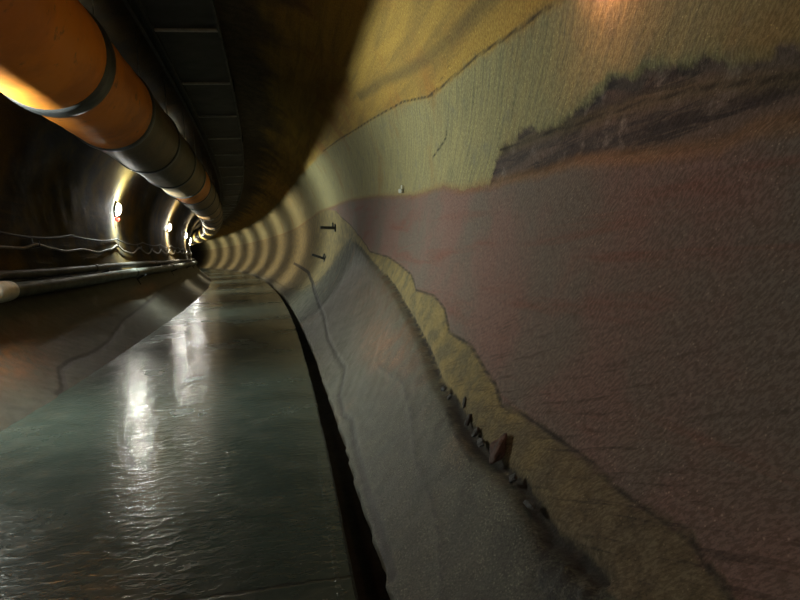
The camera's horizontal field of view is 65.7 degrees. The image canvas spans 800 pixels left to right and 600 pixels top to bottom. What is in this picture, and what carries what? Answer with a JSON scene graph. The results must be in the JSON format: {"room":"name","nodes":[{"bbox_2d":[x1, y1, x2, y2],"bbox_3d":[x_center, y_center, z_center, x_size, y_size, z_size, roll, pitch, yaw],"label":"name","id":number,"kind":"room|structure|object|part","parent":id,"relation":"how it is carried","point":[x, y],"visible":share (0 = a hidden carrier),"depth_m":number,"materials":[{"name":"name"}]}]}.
{"room":"underground passage","nodes":[
{"label":"underground passage","id":0,"kind":"room"},
{"bbox_2d":[0,92,210,431],"bbox_3d":[-25.392,-3.073,49.346,30.044,3.609,133.900,-4,5,-9],"label":"wall","id":1,"kind":"structure","parent":0,"point":[53,183],"depth_m":8.70,"materials":[{"name":"concrete"}]},
{"bbox_2d":[30,238,40,247],"bbox_3d":[-4.720,-0.742,8.028,0.115,0.135,0.051,-4,5,-9],"label":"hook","id":2,"kind":"object","parent":1,"relation":"attached to","point":[31,239],"visible":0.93,"depth_m":8.02,"materials":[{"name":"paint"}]},
{"bbox_2d":[0,231,190,251],"bbox_3d":[-11.698,-2.352,29.997,2.733,0.131,75.369,-5,5,-16],"label":"cable","id":3,"kind":"object","parent":1,"relation":"attached to","point":[1,232],"visible":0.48,"depth_m":9.45,"materials":[{"name":"grey rubber"}]},
{"bbox_2d":[0,243,191,255],"bbox_3d":[-13.074,-2.586,35.679,2.051,0.207,65.054,-5,5,-18],"label":"cable","id":4,"kind":"object","parent":1,"relation":"attached to","point":[33,244],"visible":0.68,"depth_m":9.69,"materials":[{"name":"grey rubber"}]},
{"bbox_2d":[0,258,194,280],"bbox_3d":[-12.014,-1.720,29.680,4.028,0.300,90.548,-5,5,-16],"label":"conduit pipe","id":5,"kind":"object","parent":1,"relation":"attached to","point":[5,275],"visible":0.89,"depth_m":8.85,"materials":[{"name":"metal"}]},
{"bbox_2d":[0,260,197,302],"bbox_3d":[-11.889,-1.570,29.727,4.108,0.389,90.594,-5,5,-16],"label":"pipe","id":6,"kind":"object","parent":1,"relation":"attached to","point":[9,290],"visible":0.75,"depth_m":8.30,"materials":[{"name":"metal"}]},
{"bbox_2d":[113,199,120,221],"bbox_3d":[-5.750,-1.843,12.606,0.152,0.487,0.306,-4,5,-9],"label":"wall lamp","id":7,"kind":"object","parent":1,"relation":"attached to","point":[117,207],"visible":1,"depth_m":12.53,"materials":[{"name":"metal"}]},
{"bbox_2d":[167,220,170,231],"bbox_3d":[-7.738,-2.483,20.753,0.153,0.388,0.306,-4,5,-9],"label":"wall lamp","id":8,"kind":"object","parent":1,"relation":"attached to","point":[168,224],"visible":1,"depth_m":20.67,"materials":[{"name":"metal"}]},
{"bbox_2d":[78,0,256,231],"bbox_3d":[-24.657,-5.340,49.582,30.971,0.858,134.600,-4,5,-9],"label":"ceiling","id":9,"kind":"structure","parent":0,"point":[113,16],"depth_m":8.94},
{"bbox_2d":[0,0,222,245],"bbox_3d":[-14.549,-4.045,32.742,14.520,1.507,97.903,-4,5,-9],"label":"ventilation duct","id":10,"kind":"object","parent":9,"relation":"hanging from","point":[58,63],"visible":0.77,"depth_m":5.39,"materials":[{"name":"metal"}]},
{"bbox_3d":[-2.820,-2.830,5.668,0.015,0.633,0.015,-7,6,-32],"label":"hanger rod","id":11,"kind":"part","parent":10,"relation":"part of","materials":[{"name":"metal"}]},
{"bbox_3d":[-3.202,-2.972,7.564,0.015,0.633,0.015,-7,6,-32],"label":"hanger rod","id":12,"kind":"part","parent":10,"relation":"part of","materials":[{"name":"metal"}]},
{"bbox_3d":[-3.629,-3.124,9.601,0.015,0.633,0.015,-7,6,-32],"label":"hanger rod","id":13,"kind":"part","parent":10,"relation":"part of","materials":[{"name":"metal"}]},
{"bbox_2d":[123,0,244,233],"bbox_3d":[-13.349,-4.761,32.178,13.908,0.228,96.427,-4,5,-9],"label":"cable tray","id":14,"kind":"object","parent":9,"relation":"hanging from","point":[185,36],"visible":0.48,"depth_m":8.95,"materials":[{"name":"paint"}]},
{"bbox_3d":[-11.003,-4.888,32.870,4.498,0.080,97.259,-5,5,-17],"label":"rail","id":15,"kind":"part","parent":14,"relation":"part of","materials":[{"name":"metal"}]},
{"bbox_2d":[0,268,357,599],"bbox_3d":[-23.841,-1.458,49.757,30.568,0.486,134.117,-4,5,-9],"label":"floor","id":16,"kind":"structure","parent":0,"point":[194,463],"depth_m":3.45,"materials":[{"name":"concrete"}]},
{"bbox_2d":[268,284,389,599],"bbox_3d":[-22.770,-1.655,49.956,28.646,0.040,134.188,-4,5,-9],"label":"gutter","id":17,"kind":"object","parent":16,"relation":"on","point":[370,578],"visible":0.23,"depth_m":3.26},
{"bbox_2d":[190,0,799,599],"bbox_3d":[-22.843,-3.575,50.330,30.336,4.413,135.340,-4,5,-9],"label":"wall","id":18,"kind":"structure","parent":0,"point":[591,241],"depth_m":2.36,"materials":[{"name":"concrete"}]},
{"bbox_2d":[312,253,325,261],"bbox_3d":[-1.832,-0.956,14.084,0.342,0.220,0.104,-4,5,-9],"label":"bracket","id":19,"kind":"object","parent":18,"relation":"attached to","point":[314,255],"visible":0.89,"depth_m":14.05,"materials":[{"name":"black metal"}]},
{"bbox_2d":[320,223,335,231],"bbox_3d":[-1.519,-1.530,13.112,0.336,0.200,0.116,-4,5,-9],"label":"bracket","id":20,"kind":"object","parent":18,"relation":"attached to","point":[333,226],"visible":1,"depth_m":13.08,"materials":[{"name":"black metal"}]},
{"bbox_3d":[-1.523,-1.526,13.104,0.323,0.087,0.074,-5,5,-12],"label":"bracket arm","id":21,"kind":"part","parent":20,"relation":"part of","materials":[{"name":"paint"}]},
{"bbox_2d":[462,396,465,407],"bbox_3d":[0.302,0.482,2.919,0.019,0.042,0.077,-2,5,14],"label":"lump","id":22,"kind":"object","parent":18,"relation":"attached to","point":[464,398],"visible":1,"depth_m":2.91,"materials":[{"name":"grey stone"}]},
{"bbox_2d":[464,413,471,426],"bbox_3d":[0.302,0.531,2.749,0.024,0.046,0.056,0,6,36],"label":"lump","id":23,"kind":"object","parent":18,"relation":"attached to","point":[468,419],"visible":1,"depth_m":2.74,"materials":[{"name":"grey stone"}]},
{"bbox_2d":[471,427,479,436],"bbox_3d":[0.317,0.555,2.607,0.037,0.042,0.036,-4,5,-9],"label":"lump","id":24,"kind":"object","parent":18,"relation":"attached to","point":[476,431],"visible":1,"depth_m":2.60,"materials":[{"name":"grey stone"}]},
{"bbox_2d":[477,438,484,447],"bbox_3d":[0.327,0.577,2.511,0.031,0.036,0.068,-4,5,-9],"label":"lump","id":25,"kind":"object","parent":18,"relation":"attached to","point":[480,442],"visible":1,"depth_m":2.50,"materials":[{"name":"grey stone"}]},
{"bbox_2d":[489,432,506,463],"bbox_3d":[0.369,0.559,2.341,0.064,0.100,0.119,-1,5,24],"label":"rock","id":26,"kind":"object","parent":18,"relation":"on","point":[497,449],"visible":1,"depth_m":2.31,"materials":[{"name":"stone"}]},
{"bbox_2d":[509,473,516,483],"bbox_3d":[0.390,0.614,2.135,0.030,0.035,0.038,-2,5,14],"label":"lump","id":27,"kind":"object","parent":18,"relation":"attached to","point":[512,478],"visible":1,"depth_m":2.13,"materials":[{"name":"grey stone"}]},
{"bbox_2d":[523,499,534,509],"bbox_3d":[0.409,0.645,1.957,0.024,0.023,0.075,-4,5,-9],"label":"lump","id":28,"kind":"object","parent":18,"relation":"attached to","point":[529,503],"visible":1,"depth_m":1.95,"materials":[{"name":"grey stone"}]}
]}

